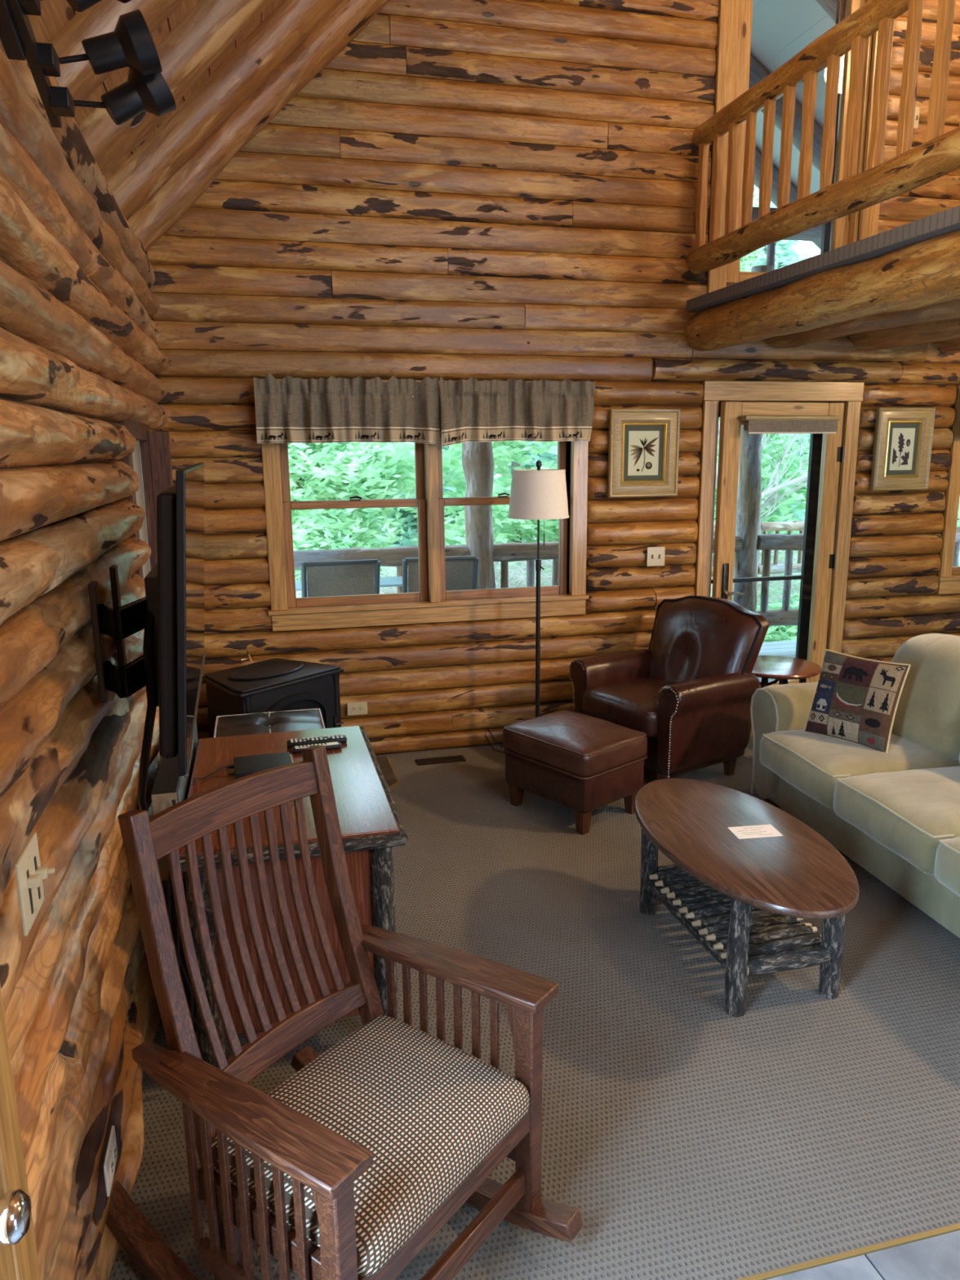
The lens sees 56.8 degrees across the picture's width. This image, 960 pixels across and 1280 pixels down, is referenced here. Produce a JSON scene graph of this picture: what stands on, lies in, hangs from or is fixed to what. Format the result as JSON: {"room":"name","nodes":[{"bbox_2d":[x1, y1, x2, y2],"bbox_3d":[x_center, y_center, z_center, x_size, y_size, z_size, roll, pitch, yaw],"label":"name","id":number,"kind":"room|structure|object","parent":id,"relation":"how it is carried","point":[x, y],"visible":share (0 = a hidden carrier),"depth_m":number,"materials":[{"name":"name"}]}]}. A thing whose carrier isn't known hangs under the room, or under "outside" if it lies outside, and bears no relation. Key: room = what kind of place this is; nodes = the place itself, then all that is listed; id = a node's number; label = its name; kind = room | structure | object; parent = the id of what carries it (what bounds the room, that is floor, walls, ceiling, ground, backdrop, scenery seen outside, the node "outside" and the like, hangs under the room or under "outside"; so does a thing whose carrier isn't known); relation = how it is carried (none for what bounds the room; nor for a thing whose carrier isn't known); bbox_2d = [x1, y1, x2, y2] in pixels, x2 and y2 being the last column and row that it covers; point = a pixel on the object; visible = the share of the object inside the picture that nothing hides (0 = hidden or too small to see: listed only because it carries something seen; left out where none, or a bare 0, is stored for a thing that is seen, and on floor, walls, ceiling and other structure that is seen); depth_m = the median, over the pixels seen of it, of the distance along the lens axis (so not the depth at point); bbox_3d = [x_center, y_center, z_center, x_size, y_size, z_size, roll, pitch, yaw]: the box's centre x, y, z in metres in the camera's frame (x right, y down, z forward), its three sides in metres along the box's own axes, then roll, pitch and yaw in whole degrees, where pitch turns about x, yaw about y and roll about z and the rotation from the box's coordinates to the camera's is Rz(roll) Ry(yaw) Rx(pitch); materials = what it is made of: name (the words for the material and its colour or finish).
{"room":"log cabin living room","nodes":[
{"label":"log cabin living room","id":0,"kind":"room"},
{"bbox_2d":[0,40,173,1279],"bbox_3d":[-0.722,0.222,0.952,0.240,2.680,8.140,-4,12,-14],"label":"wall","id":1,"kind":"structure","parent":0,"point":[80,356],"depth_m":1.92,"materials":[{"name":"brown wood"}]},
{"bbox_2d":[0,984,40,1279],"bbox_3d":[-0.559,0.544,0.731,0.135,2.140,0.993,-4,12,-14],"label":"door","id":2,"kind":"structure","parent":1,"relation":"in","point":[19,1260],"depth_m":1.21,"materials":[{"name":"brown wood"}]},
{"bbox_2d":[14,832,54,936],"bbox_3d":[-0.684,0.375,1.379,0.034,0.118,0.118,-4,12,-14],"label":"light switch","id":3,"kind":"object","parent":1,"relation":"attached to","point":[29,874],"visible":1,"depth_m":1.35,"materials":[{"name":"beige plastic"}]},
{"bbox_2d":[0,0,176,128],"bbox_3d":[-0.621,-1.063,1.261,0.269,0.293,1.095,-4,12,-14],"label":"track light","id":4,"kind":"object","parent":1,"relation":"attached to","point":[131,45],"visible":1,"depth_m":1.63,"materials":[{"name":"black metal"}]},
{"bbox_2d":[103,1125,117,1196],"bbox_3d":[-0.770,1.087,1.855,0.010,0.075,0.115,-4,12,-14],"label":"wall outlet","id":5,"kind":"object","parent":1,"relation":"attached to","point":[110,1160],"visible":1,"depth_m":1.83,"materials":[{"name":"white plastic"}]},
{"bbox_2d":[109,1155,113,1177],"bbox_3d":[-0.763,1.091,1.837,0.004,0.028,0.030,-4,12,-14],"label":"socket","id":6,"kind":"object","parent":5,"relation":"attached to","point":[111,1157],"depth_m":1.83,"materials":[{"name":"grey plastic"}]},
{"bbox_2d":[112,1142,116,1163],"bbox_3d":[-0.772,1.083,1.875,0.004,0.028,0.030,-4,12,-14],"label":"socket","id":7,"kind":"object","parent":5,"relation":"attached to","point":[114,1148],"depth_m":1.87,"materials":[{"name":"grey plastic"}]},
{"bbox_2d":[88,563,159,706],"bbox_3d":[-0.883,-0.027,2.309,0.165,0.320,0.505,-4,12,-14],"label":"mount","id":8,"kind":"object","parent":1,"relation":"attached to","point":[118,622],"depth_m":2.12,"materials":[{"name":"black metal"}]},
{"bbox_2d":[156,462,205,777],"bbox_3d":[-0.799,-0.145,2.419,0.099,0.648,1.231,-4,13,-15],"label":"television","id":9,"kind":"object","parent":8,"relation":"attached to","point":[180,507],"visible":1,"depth_m":1.88,"materials":[{"name":"black plastic"}]},
{"bbox_2d":[137,605,156,812],"bbox_3d":[-0.846,0.181,2.245,0.066,0.634,0.258,-11,16,-39],"label":"cable","id":10,"kind":"object","parent":9,"relation":"hanging from","point":[149,618],"visible":0.84,"depth_m":2.15,"materials":[{"name":"black plastic"}]},
{"bbox_2d":[115,419,173,578],"bbox_3d":[-1.374,-0.398,3.688,0.175,0.985,0.760,-4,12,-14],"label":"window","id":11,"kind":"structure","parent":1,"relation":"in","point":[154,446],"depth_m":3.90,"materials":[{"name":"brown wood"}]},
{"bbox_2d":[27,0,389,251],"bbox_3d":[2.775,-3.179,1.102,7.640,3.838,8.300,-4,12,-14],"label":"ceiling","id":12,"kind":"structure","parent":0,"point":[229,67],"depth_m":3.60,"materials":[{"name":"brown wood"}]},
{"bbox_2d":[213,708,325,737],"bbox_3d":[-0.944,0.634,4.049,0.490,0.554,0.440,-4,12,-14],"label":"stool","id":13,"kind":"object","parent":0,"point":[268,722],"visible":0.28,"depth_m":4.00,"materials":[{"name":"black leather"}]},
{"bbox_2d":[109,727,959,1279],"bbox_3d":[2.770,1.379,2.083,7.350,0.120,8.130,-4,12,-14],"label":"floor","id":14,"kind":"structure","parent":0,"point":[689,1139],"depth_m":2.56,"materials":[{"name":"carpet"}]},
{"bbox_2d":[151,719,198,1032],"bbox_3d":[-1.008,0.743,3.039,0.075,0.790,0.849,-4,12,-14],"label":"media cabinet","id":15,"kind":"object","parent":14,"relation":"on","point":[168,786],"visible":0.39,"depth_m":2.65,"materials":[{"name":"black wood"}]},
{"bbox_2d":[178,725,408,1067],"bbox_3d":[-0.617,0.796,2.945,0.624,0.720,1.031,-4,12,-14],"label":"desk","id":16,"kind":"object","parent":14,"relation":"on","point":[371,824],"visible":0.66,"depth_m":2.53,"materials":[{"name":"brown wood"}]},
{"bbox_2d":[166,799,203,1032],"bbox_3d":[-0.838,0.857,2.480,0.107,0.766,0.287,-4,12,-14],"label":"cables","id":17,"kind":"object","parent":16,"relation":"hanging from","point":[180,963],"visible":0.39,"depth_m":2.42,"materials":[{"name":"black plastic"}]},
{"bbox_2d":[193,751,293,786],"bbox_3d":[-0.775,0.448,2.904,0.323,0.082,0.183,-4,13,-17],"label":"box","id":18,"kind":"object","parent":16,"relation":"on","point":[243,766],"visible":0.69,"depth_m":2.91,"materials":[{"name":"black plastic"}]},
{"bbox_2d":[286,734,346,747],"bbox_3d":[-0.585,0.363,3.185,0.212,0.024,0.046,-4,13,-16],"label":"remote control","id":19,"kind":"object","parent":16,"relation":"on","point":[291,743],"visible":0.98,"depth_m":3.17,"materials":[{"name":"black plastic"}]},
{"bbox_2d":[291,742,342,753],"bbox_3d":[-0.574,0.378,3.125,0.172,0.020,0.040,-4,13,-18],"label":"remote control","id":20,"kind":"object","parent":16,"relation":"on","point":[331,745],"visible":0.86,"depth_m":3.12,"materials":[{"name":"black plastic"}]},
{"bbox_2d":[105,745,582,1279],"bbox_3d":[-0.321,0.844,1.879,0.891,1.065,0.680,8,15,36],"label":"rocking chair","id":21,"kind":"object","parent":14,"relation":"on","point":[376,1140],"visible":0.99,"depth_m":1.83,"materials":[{"name":"brown wood"}]},
{"bbox_2d":[211,1015,529,1276],"bbox_3d":[-0.215,0.981,1.829,0.450,0.124,0.522,8,15,36],"label":"seat cushion","id":22,"kind":"object","parent":21,"relation":"on","point":[430,1113],"depth_m":1.76,"materials":[{"name":"fabric"}]},
{"bbox_2d":[376,755,399,789],"bbox_3d":[-0.959,0.782,4.698,1.055,0.016,0.740,-4,12,-14],"label":"hearth pad","id":23,"kind":"object","parent":14,"relation":"on","point":[389,775],"depth_m":4.90,"materials":[{"name":"brown wood"}]},
{"bbox_2d":[201,650,343,737],"bbox_3d":[-1.116,0.449,4.628,0.592,0.683,0.660,9,16,39],"label":"stove","id":24,"kind":"object","parent":23,"relation":"on","point":[276,684],"visible":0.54,"depth_m":4.46,"materials":[{"name":"black metal"}]},
{"bbox_2d":[415,755,466,765],"bbox_3d":[-0.227,0.692,5.108,0.280,0.007,0.090,-4,12,-14],"label":"floor vent","id":25,"kind":"object","parent":14,"relation":"in","point":[456,758],"visible":1,"depth_m":5.10,"materials":[{"name":"grey"}]},
{"bbox_2d":[484,728,506,753],"bbox_3d":[0.141,0.601,5.213,0.244,0.130,0.056,7,14,30],"label":"power cord","id":26,"kind":"object","parent":14,"relation":"on","point":[487,729],"visible":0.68,"depth_m":5.25,"materials":[{"name":"black plastic"}]},
{"bbox_2d":[507,460,568,717],"bbox_3d":[0.321,-0.132,4.915,0.330,1.690,0.330,3,13,16],"label":"floor lamp","id":27,"kind":"object","parent":14,"relation":"on","point":[538,494],"visible":0.8,"depth_m":4.66,"materials":[{"name":"beige fabric"}]},
{"bbox_2d":[502,710,647,835],"bbox_3d":[0.461,0.621,4.371,0.470,0.444,0.576,-11,16,-40],"label":"leather ottoman","id":28,"kind":"object","parent":14,"relation":"on","point":[583,763],"visible":0.99,"depth_m":4.19,"materials":[{"name":"brown leather"}]},
{"bbox_2d":[502,711,647,777],"bbox_3d":[0.460,0.482,4.341,0.462,0.162,0.570,-11,16,-40],"label":"cushion","id":29,"kind":"object","parent":28,"relation":"on","point":[564,744],"depth_m":4.20,"materials":[{"name":"brown leather"}]},
{"bbox_2d":[568,595,769,780],"bbox_3d":[1.011,0.260,4.853,0.785,0.937,0.844,-8,14,-33],"label":"leather armchair","id":30,"kind":"object","parent":14,"relation":"on","point":[691,692],"visible":0.93,"depth_m":4.69,"materials":[{"name":"brown leather"}]},
{"bbox_2d":[582,676,677,737],"bbox_3d":[0.918,0.342,4.807,0.560,0.178,0.554,-8,14,-33],"label":"seat cushion","id":31,"kind":"object","parent":30,"relation":"on","point":[630,702],"depth_m":4.69,"materials":[{"name":"brown leather"}]},
{"bbox_2d":[634,777,859,1017],"bbox_3d":[0.882,0.885,3.114,0.568,0.448,1.094,-4,12,-14],"label":"coffee table","id":32,"kind":"object","parent":14,"relation":"on","point":[797,875],"visible":1,"depth_m":2.92,"materials":[{"name":"brown wood"}]},
{"bbox_2d":[727,824,783,839],"bbox_3d":[0.953,0.663,3.072,0.160,0.001,0.096,-2,12,-8],"label":"paper card","id":33,"kind":"object","parent":32,"relation":"on","point":[764,830],"visible":1,"depth_m":3.07,"materials":[{"name":"white paper"}]},
{"bbox_2d":[751,655,821,688],"bbox_3d":[1.681,0.404,5.097,0.494,0.542,0.494,-4,12,-14],"label":"side table","id":34,"kind":"object","parent":14,"relation":"on","point":[780,668],"visible":0.37,"depth_m":4.96,"materials":[{"name":"brown wood"}]},
{"bbox_2d":[736,1222,959,1279],"bbox_3d":[2.657,1.251,2.411,7.200,0.014,0.011,-4,12,-14],"label":"trim","id":35,"kind":"structure","parent":14,"relation":"on","point":[864,1251],"depth_m":1.96,"materials":[{"name":"wood"}]},
{"bbox_2d":[750,633,959,937],"bbox_3d":[2.022,0.570,3.447,1.114,0.902,2.321,-3,12,-11],"label":"sofa","id":36,"kind":"object","parent":14,"relation":"on","point":[895,814],"visible":0.88,"depth_m":3.76,"materials":[{"name":"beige fabric"}]},
{"bbox_2d":[803,648,911,753],"bbox_3d":[1.676,0.268,3.970,0.178,0.381,0.403,-9,15,-36],"label":"throw pillow","id":37,"kind":"object","parent":36,"relation":"on","point":[856,699],"visible":1,"depth_m":3.91,"materials":[{"name":"multicoloured fabric"}]},
{"bbox_2d":[759,728,959,808],"bbox_3d":[1.711,0.543,3.999,0.725,0.199,0.592,-3,12,-11],"label":"seat cushion","id":38,"kind":"object","parent":36,"relation":"on","point":[812,763],"depth_m":3.82,"materials":[{"name":"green fabric"}]},
{"bbox_2d":[833,765,959,875],"bbox_3d":[1.833,0.664,3.427,0.724,0.199,0.592,-3,12,-11],"label":"seat cushion","id":39,"kind":"object","parent":36,"relation":"on","point":[908,812],"depth_m":3.34,"materials":[{"name":"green fabric"}]},
{"bbox_2d":[890,633,959,759],"bbox_3d":[2.069,0.234,4.010,0.371,0.477,0.589,-3,12,-11],"label":"cushion","id":40,"kind":"object","parent":36,"relation":"on","point":[927,716],"depth_m":3.89,"materials":[{"name":"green fabric"}]},
{"bbox_2d":[933,836,959,897],"bbox_3d":[1.954,0.786,2.854,0.726,0.200,0.592,-3,12,-11],"label":"seat cushion","id":41,"kind":"object","parent":36,"relation":"on","point":[946,849],"depth_m":2.99,"materials":[{"name":"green fabric"}]},
{"bbox_2d":[145,0,959,755],"bbox_3d":[1.800,-2.612,5.185,7.500,6.400,0.225,-4,12,-14],"label":"wall","id":42,"kind":"structure","parent":0,"point":[504,190],"depth_m":4.82,"materials":[{"name":"brown wood"}]},
{"bbox_2d":[346,701,367,715],"bbox_3d":[-0.701,0.392,5.075,0.115,0.075,0.010,-4,12,-14],"label":"wall outlet","id":43,"kind":"object","parent":42,"relation":"attached to","point":[355,708],"visible":1,"depth_m":5.07,"materials":[{"name":"beige plastic"}]},
{"bbox_2d":[351,706,356,711],"bbox_3d":[-0.720,0.394,5.067,0.030,0.028,0.004,-4,12,-14],"label":"socket","id":44,"kind":"object","parent":43,"relation":"attached to","point":[353,708],"depth_m":5.07,"materials":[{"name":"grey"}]},
{"bbox_2d":[358,706,363,711],"bbox_3d":[-0.681,0.392,5.077,0.030,0.028,0.004,-4,12,-14],"label":"socket","id":45,"kind":"object","parent":43,"relation":"attached to","point":[360,708],"depth_m":5.07,"materials":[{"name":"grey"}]},
{"bbox_2d":[260,378,588,631],"bbox_3d":[-0.285,-0.773,5.050,1.863,1.342,0.212,-4,12,-14],"label":"window","id":46,"kind":"structure","parent":42,"relation":"in","point":[432,603],"depth_m":5.05,"materials":[{"name":"brown wood"}]},
{"bbox_2d":[607,408,680,497],"bbox_3d":[0.953,-1.085,5.158,0.432,0.500,0.032,-4,12,-14],"label":"framed print","id":47,"kind":"object","parent":42,"relation":"attached to","point":[643,444],"visible":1,"depth_m":5.16,"materials":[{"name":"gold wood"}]},
{"bbox_2d":[646,546,665,566],"bbox_3d":[1.057,-0.499,5.318,0.115,0.115,0.022,-4,12,-14],"label":"light switch","id":48,"kind":"object","parent":42,"relation":"attached to","point":[655,555],"visible":1,"depth_m":5.32,"materials":[{"name":"beige plastic"}]},
{"bbox_2d":[694,380,864,688],"bbox_3d":[1.841,-0.518,5.592,1.079,2.133,0.297,-4,12,-14],"label":"door frame","id":49,"kind":"structure","parent":42,"relation":"in","point":[843,400],"depth_m":5.44,"materials":[{"name":"brown wood"}]},
{"bbox_2d":[710,401,822,660],"bbox_3d":[1.816,-0.494,5.705,0.865,2.000,0.040,-4,12,-14],"label":"door","id":50,"kind":"structure","parent":49,"relation":"attached to","point":[806,576],"depth_m":5.74,"materials":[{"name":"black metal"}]},
{"bbox_2d":[739,415,839,433],"bbox_3d":[1.866,-1.295,5.339,0.680,0.107,0.070,-5,13,-19],"label":"roller blind","id":51,"kind":"object","parent":49,"relation":"attached to","point":[755,424],"visible":1,"depth_m":5.30,"materials":[{"name":"beige fabric"}]},
{"bbox_2d":[748,0,848,270],"bbox_3d":[1.426,-3.467,6.597,8.522,3.231,2.900,-4,12,-14],"label":"porch roof","id":52,"kind":"structure","parent":42,"relation":"attached to","point":[780,28],"depth_m":6.87,"materials":[{"name":"grey"}]},
{"bbox_2d":[684,205,959,353],"bbox_3d":[3.792,-1.472,3.461,4.260,0.297,4.606,-4,12,-14],"label":"loft","id":53,"kind":"object","parent":42,"relation":"attached to","point":[898,286],"visible":1,"depth_m":4.00,"materials":[{"name":"wood"}]},
{"bbox_2d":[870,407,935,490],"bbox_3d":[2.654,-1.197,5.568,0.405,0.505,0.032,-4,12,-14],"label":"framed print","id":54,"kind":"object","parent":42,"relation":"attached to","point":[904,436],"visible":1,"depth_m":5.57,"materials":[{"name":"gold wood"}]},
{"bbox_2d":[913,106,919,128],"bbox_3d":[2.529,-3.046,5.171,0.075,0.115,0.022,-4,12,-14],"label":"light switch","id":55,"kind":"object","parent":42,"relation":"attached to","point":[917,108],"visible":0.33,"depth_m":5.18,"materials":[{"name":"beige plastic"}]},
{"bbox_2d":[936,385,959,594],"bbox_3d":[3.753,-1.019,6.023,1.525,1.342,0.202,-4,12,-14],"label":"window","id":56,"kind":"structure","parent":42,"relation":"in","point":[948,575],"depth_m":5.82,"materials":[{"name":"brown wood"}]},
{"bbox_2d":[685,0,959,293],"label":"railing","id":57,"kind":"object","parent":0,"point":[735,16],"depth_m":4.12,"materials":[{"name":"brown wood"}]},
{"label":"outside","id":58,"kind":"structure","parent":0,"visible":0},
{"bbox_2d":[493,468,799,606],"bbox_3d":[-1.214,-2.447,19.574,36.000,2.177,24.000,-4,12,-14],"label":"ground","id":59,"kind":"structure","parent":58,"point":[497,474],"depth_m":16.76,"materials":[{"name":"green plant"}]},
{"bbox_2d":[287,442,448,596],"bbox_3d":[-2.300,-3.269,11.764,3.868,6.548,2.276,-4,12,-14],"label":"evergreen tree","id":60,"kind":"object","parent":59,"relation":"on","point":[332,471],"visible":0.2,"depth_m":11.75,"materials":[{"name":"green plant"}]},
{"bbox_2d":[294,568,499,597],"bbox_3d":[-1.465,-0.320,10.056,3.876,1.067,1.244,-4,12,-14],"label":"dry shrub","id":61,"kind":"object","parent":59,"relation":"on","point":[389,588],"visible":0.02,"depth_m":9.98,"materials":[{"name":"plant"}]},
{"bbox_2d":[329,440,534,568],"bbox_3d":[-1.151,-5.434,15.748,5.218,9.272,3.258,-4,12,-14],"label":"evergreen tree","id":62,"kind":"object","parent":59,"relation":"on","point":[411,528],"visible":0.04,"depth_m":15.65,"materials":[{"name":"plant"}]},
{"bbox_2d":[380,559,552,593],"bbox_3d":[0.235,-0.543,10.749,3.390,1.201,1.284,-4,12,-14],"label":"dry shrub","id":63,"kind":"object","parent":59,"relation":"on","point":[520,580],"visible":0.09,"depth_m":10.66,"materials":[{"name":"plant"}]},
{"bbox_2d":[408,440,559,586],"bbox_3d":[0.606,-3.128,12.680,3.948,6.024,2.438,-4,12,-14],"label":"evergreen tree","id":64,"kind":"object","parent":59,"relation":"on","point":[514,530],"visible":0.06,"depth_m":12.47,"materials":[{"name":"green plant"}]},
{"bbox_2d":[493,440,557,528],"bbox_3d":[2.172,-5.363,16.745,4.803,8.121,2.879,-4,12,-14],"label":"evergreen tree","id":65,"kind":"object","parent":59,"relation":"on","point":[550,456],"visible":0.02,"depth_m":16.28,"materials":[{"name":"plant"}]},
{"bbox_2d":[710,592,770,642],"bbox_3d":[2.368,-0.057,9.617,1.928,1.007,0.958,-4,12,-14],"label":"shrub","id":66,"kind":"object","parent":59,"relation":"on","point":[757,608],"visible":0.02,"depth_m":9.61,"materials":[{"name":"green plant"}]},
{"bbox_2d":[711,516,804,603],"bbox_3d":[3.853,-0.925,11.176,3.500,1.350,0.220,-4,12,-14],"label":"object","id":67,"kind":"object","parent":59,"relation":"on","point":[775,568],"visible":0.12,"depth_m":11.05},
{"bbox_2d":[711,417,809,592],"bbox_3d":[4.513,-2.308,11.655,5.162,4.650,2.681,-4,12,-14],"label":"bare tree","id":68,"kind":"object","parent":59,"relation":"on","point":[774,490],"visible":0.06,"depth_m":11.62,"materials":[{"name":"grey plant"}]},
{"bbox_2d":[713,191,810,577],"bbox_3d":[3.729,-3.780,13.594,3.395,6.425,2.328,-4,12,-14],"label":"evergreen tree","id":69,"kind":"object","parent":59,"relation":"on","point":[784,507],"visible":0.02,"depth_m":13.45,"materials":[{"name":"green plant"}]},
{"bbox_2d":[732,550,802,604],"bbox_3d":[3.305,-0.890,12.500,3.568,1.074,1.226,-4,12,-14],"label":"dry shrub","id":70,"kind":"object","parent":59,"relation":"on","point":[759,583],"visible":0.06,"depth_m":12.55,"materials":[{"name":"plant"}]},
{"bbox_2d":[750,184,812,560],"bbox_3d":[5.729,-5.943,17.467,3.838,9.201,2.988,-8,14,-32],"label":"evergreen tree","id":71,"kind":"object","parent":59,"relation":"on","point":[784,254],"visible":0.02,"depth_m":17.04,"materials":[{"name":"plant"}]},
{"bbox_2d":[763,592,799,642],"bbox_3d":[3.768,-0.105,9.741,1.948,1.029,0.940,-4,12,-14],"label":"shrub","id":72,"kind":"object","parent":59,"relation":"on","point":[778,633],"visible":0.06,"depth_m":9.46,"materials":[{"name":"green plant"}]},
{"bbox_2d":[757,446,959,602],"bbox_3d":[6.274,-3.472,14.067,4.293,6.102,2.472,1,12,9],"label":"evergreen tree","id":73,"kind":"object","parent":59,"relation":"on","point":[802,489],"visible":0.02,"depth_m":14.05,"materials":[{"name":"green plant"}]},
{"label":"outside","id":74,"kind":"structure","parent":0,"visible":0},
{"bbox_2d":[757,640,796,681],"bbox_3d":[0.992,0.389,6.938,9.000,0.030,2.281,-4,12,-14],"label":"porch deck","id":75,"kind":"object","parent":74,"point":[781,648],"depth_m":8.20,"materials":[{"name":"grey wood"}]},
{"bbox_2d":[300,559,380,597],"bbox_3d":[-0.968,-0.017,6.116,0.588,1.147,0.730,-4,12,-14],"label":"patio chair","id":76,"kind":"object","parent":75,"relation":"on","point":[342,577],"visible":0.19,"depth_m":5.72,"materials":[{"name":"grey fabric"}]},
{"bbox_2d":[294,576,408,595],"bbox_3d":[-0.846,-0.016,6.760,1.250,0.870,0.420,-4,12,-14],"label":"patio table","id":77,"kind":"object","parent":75,"relation":"on","point":[390,581],"visible":0.05,"depth_m":6.60,"materials":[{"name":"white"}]},
{"bbox_2d":[402,555,479,592],"bbox_3d":[-0.311,-0.058,6.275,0.588,1.147,0.730,-3,12,-10],"label":"patio chair","id":78,"kind":"object","parent":75,"relation":"on","point":[460,571],"visible":0.2,"depth_m":5.88,"materials":[{"name":"grey metal"}]},
{"bbox_2d":[462,441,495,589],"bbox_3d":[-0.012,-1.331,7.102,0.268,3.284,0.268,-4,12,-14],"label":"porch post","id":79,"kind":"object","parent":75,"relation":"on","point":[477,460],"visible":0.33,"depth_m":7.06,"materials":[{"name":"grey wood"}]},
{"bbox_2d":[293,526,959,626],"bbox_3d":[1.071,-0.435,7.570,7.254,0.872,0.183,-4,12,-14],"label":"porch railing","id":80,"kind":"object","parent":79,"relation":"attached to","point":[504,553],"visible":0.11,"depth_m":7.31,"materials":[{"name":"wood"}]},
{"bbox_2d":[732,265,773,613],"bbox_3d":[2.343,-1.472,7.676,0.216,3.286,0.234,-4,12,-14],"label":"porch post","id":81,"kind":"object","parent":75,"relation":"on","point":[749,487],"visible":0.41,"depth_m":7.68,"materials":[{"name":"grey wood"}]},
{"bbox_3d":[-0.271,-1.324,4.824,1.856,0.010,0.046,-4,12,-14],"label":"curtain rod","id":82,"kind":"object","parent":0,"visible":0},
{"bbox_2d":[253,373,439,444],"bbox_3d":[-0.686,-1.210,4.672,0.966,0.360,0.098,-4,12,-14],"label":"valance","id":83,"kind":"object","parent":82,"relation":"hanging from","point":[332,409],"visible":1,"depth_m":4.67,"materials":[{"name":"grey fabric"}]},
{"bbox_2d":[440,375,595,446],"bbox_3d":[0.217,-1.260,4.893,0.883,0.373,0.089,-4,13,-16],"label":"valance","id":84,"kind":"object","parent":82,"relation":"hanging from","point":[472,410],"visible":1,"depth_m":4.90,"materials":[{"name":"grey fabric"}]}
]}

